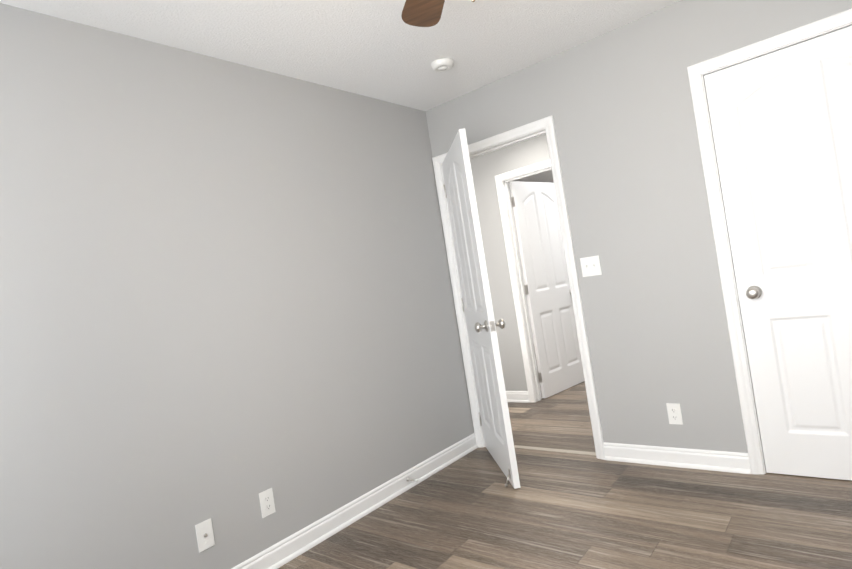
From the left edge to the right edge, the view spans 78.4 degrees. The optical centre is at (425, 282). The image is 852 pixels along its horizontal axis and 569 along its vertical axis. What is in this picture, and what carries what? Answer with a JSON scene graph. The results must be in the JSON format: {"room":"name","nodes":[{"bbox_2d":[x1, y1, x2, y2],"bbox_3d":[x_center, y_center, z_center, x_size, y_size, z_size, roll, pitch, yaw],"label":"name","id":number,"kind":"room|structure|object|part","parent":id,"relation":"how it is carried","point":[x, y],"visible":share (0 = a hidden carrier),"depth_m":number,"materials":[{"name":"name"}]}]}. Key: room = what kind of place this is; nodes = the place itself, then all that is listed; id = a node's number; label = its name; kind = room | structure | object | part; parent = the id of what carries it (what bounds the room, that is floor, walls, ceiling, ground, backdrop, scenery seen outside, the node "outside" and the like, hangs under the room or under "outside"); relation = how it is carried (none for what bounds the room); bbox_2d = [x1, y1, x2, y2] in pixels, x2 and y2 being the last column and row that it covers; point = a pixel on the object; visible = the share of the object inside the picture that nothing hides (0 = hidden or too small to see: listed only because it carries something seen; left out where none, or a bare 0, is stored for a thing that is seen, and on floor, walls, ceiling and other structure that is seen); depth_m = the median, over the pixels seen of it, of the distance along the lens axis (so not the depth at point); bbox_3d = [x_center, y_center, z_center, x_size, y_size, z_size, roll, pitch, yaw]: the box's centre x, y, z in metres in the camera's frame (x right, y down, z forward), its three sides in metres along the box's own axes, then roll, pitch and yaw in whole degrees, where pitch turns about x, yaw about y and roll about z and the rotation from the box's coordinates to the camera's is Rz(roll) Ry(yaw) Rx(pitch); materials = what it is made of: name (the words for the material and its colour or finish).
{"room":"empty bedroom","nodes":[
{"label":"empty bedroom","id":0,"kind":"room"},
{"bbox_2d":[0,3,473,568],"bbox_3d":[-1.002,0.143,2.406,0.115,2.440,3.839,-9,-1,40],"label":"wall","id":1,"kind":"structure","parent":0,"point":[226,295],"depth_m":2.32,"materials":[{"name":"grey paint"}]},
{"bbox_2d":[195,518,214,552],"bbox_3d":[-0.932,1.072,2.209,0.016,0.115,0.070,-9,-1,40],"label":"outlet","id":2,"kind":"object","parent":1,"relation":"attached to","point":[205,535],"visible":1,"depth_m":2.21,"materials":[{"name":"white plastic"}]},
{"bbox_2d":[259,488,275,517],"bbox_3d":[-0.744,1.035,2.448,0.008,0.115,0.070,-9,-1,40],"label":"outlet","id":3,"kind":"object","parent":1,"relation":"attached to","point":[266,499],"visible":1,"depth_m":2.44,"materials":[{"name":"white plastic"}]},
{"bbox_2d":[231,433,477,568],"bbox_3d":[-0.771,1.291,2.352,0.025,0.100,3.609,-9,-1,40],"label":"baseboard","id":4,"kind":"structure","parent":1,"relation":"attached to","point":[291,547],"depth_m":2.81,"materials":[{"name":"white wood"}]},
{"bbox_2d":[406,477,418,481],"bbox_3d":[-0.080,1.186,3.132,0.080,0.026,0.026,-9,-1,40],"label":"door stop","id":5,"kind":"object","parent":4,"relation":"attached to","point":[408,479],"visible":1,"depth_m":3.13,"materials":[{"name":"silver metal"}]},
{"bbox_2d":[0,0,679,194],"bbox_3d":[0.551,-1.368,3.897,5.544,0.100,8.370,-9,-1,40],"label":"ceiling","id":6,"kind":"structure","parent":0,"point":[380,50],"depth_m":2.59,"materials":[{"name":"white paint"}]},
{"bbox_2d":[401,0,474,26],"bbox_3d":[0.105,-0.989,1.348,1.247,0.554,1.273,-9,-1,40],"label":"ceiling fan","id":7,"kind":"object","parent":6,"relation":"hanging from","point":[422,13],"visible":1,"depth_m":1.94,"materials":[{"name":"brown wood"}]},
{"bbox_2d":[431,58,453,71],"bbox_3d":[0.096,-1.236,2.986,0.132,0.037,0.132,-9,-1,40],"label":"smoke detector","id":8,"kind":"object","parent":6,"relation":"attached to","point":[442,65],"visible":1,"depth_m":2.95,"materials":[{"name":"white plastic"}]},
{"bbox_2d":[470,134,549,390],"bbox_3d":[1.185,-0.175,4.514,5.429,2.440,0.115,-9,-1,40],"label":"wall","id":9,"kind":"structure","parent":0,"point":[487,168],"depth_m":4.82,"materials":[{"name":"grey paint"}]},
{"bbox_2d":[506,391,528,402],"bbox_3d":[0.140,1.176,5.439,2.102,0.100,0.025,-9,-1,40],"label":"baseboard","id":10,"kind":"structure","parent":9,"relation":"attached to","point":[518,396],"depth_m":4.82,"materials":[{"name":"white wood"}]},
{"bbox_2d":[509,181,584,397],"bbox_3d":[1.212,0.029,5.076,0.780,2.024,0.176,-8,-1,-42],"label":"door","id":11,"kind":"structure","parent":9,"relation":"in","point":[549,297],"depth_m":5.01,"materials":[{"name":"white wood"}]},
{"bbox_3d":[0.925,0.069,4.823,0.012,1.738,0.042,-8,-1,-42],"label":"door knob and hinges","id":12,"kind":"part","parent":11,"relation":"part of","materials":[{"name":"silver metal"}]},
{"bbox_2d":[512,207,533,342],"bbox_3d":[3.464,-0.505,6.970,5.244,2.440,0.115,-9,-1,40],"label":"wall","id":13,"kind":"structure","parent":0,"point":[523,277],"depth_m":8.48,"materials":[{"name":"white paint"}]},
{"bbox_2d":[278,348,851,568],"bbox_3d":[0.936,1.143,3.876,5.544,0.100,8.370,-9,-1,40],"label":"floor","id":14,"kind":"structure","parent":0,"point":[556,510],"depth_m":2.46,"materials":[{"name":"brown wood"}]},
{"bbox_2d":[514,445,595,455],"bbox_3d":[0.761,1.114,3.486,0.818,0.004,0.045,-9,-1,40],"label":"threshold","id":15,"kind":"object","parent":14,"relation":"on","point":[557,450],"depth_m":3.41,"materials":[{"name":"beige wood"}]},
{"bbox_2d":[425,0,851,452],"bbox_3d":[1.363,-0.216,2.842,3.014,2.440,0.115,-9,-1,40],"label":"wall","id":16,"kind":"structure","parent":0,"point":[617,103],"depth_m":2.88,"materials":[{"name":"grey paint"}]},
{"bbox_2d":[442,128,520,488],"bbox_3d":[0.319,0.154,3.311,0.176,2.028,0.828,-9,0,-5],"label":"bedroom door","id":17,"kind":"structure","parent":16,"relation":"in","point":[481,324],"depth_m":3.13,"materials":[{"name":"white wood"}]},
{"bbox_3d":[0.275,0.160,3.717,0.042,1.738,0.012,-9,0,-5],"label":"bedroom door knob and hinges","id":18,"kind":"part","parent":17,"relation":"part of","materials":[{"name":"silver metal"}]},
{"bbox_3d":[0.366,0.246,2.953,0.176,0.066,0.110,-9,0,-5],"label":"knob","id":19,"kind":"part","parent":17,"relation":"part of","materials":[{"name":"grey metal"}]},
{"bbox_3d":[0.460,1.109,2.954,0.040,0.093,0.030,-9,0,-5],"label":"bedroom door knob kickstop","id":20,"kind":"part","parent":17,"relation":"part of","materials":[{"name":"silver metal"}]},
{"bbox_2d":[580,255,601,276],"bbox_3d":[0.973,-0.093,3.090,0.116,0.115,0.018,-9,-1,40],"label":"light switch","id":21,"kind":"object","parent":16,"relation":"attached to","point":[590,266],"visible":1,"depth_m":3.09,"materials":[{"name":"white plastic"}]},
{"bbox_2d":[666,403,682,424],"bbox_3d":[1.367,0.725,2.870,0.070,0.115,0.008,-9,-1,40],"label":"outlet","id":22,"kind":"object","parent":16,"relation":"attached to","point":[674,413],"visible":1,"depth_m":2.87,"materials":[{"name":"white plastic"}]},
{"bbox_2d":[603,442,750,473],"bbox_3d":[1.358,0.969,2.895,0.755,0.100,0.025,-9,-1,40],"label":"baseboard","id":23,"kind":"structure","parent":16,"relation":"attached to","point":[723,461],"depth_m":2.86,"materials":[{"name":"white wood"}]},
{"bbox_2d":[704,26,851,480],"bbox_3d":[1.875,-0.094,2.390,0.817,2.024,0.176,-9,-1,40],"label":"closet door","id":24,"kind":"structure","parent":16,"relation":"in","point":[781,121],"depth_m":2.47,"materials":[{"name":"white wood"}]},
{"bbox_3d":[1.622,0.051,2.615,0.110,0.066,0.176,-9,-1,40],"label":"knob","id":25,"kind":"part","parent":24,"relation":"part of","materials":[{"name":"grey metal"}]}
]}

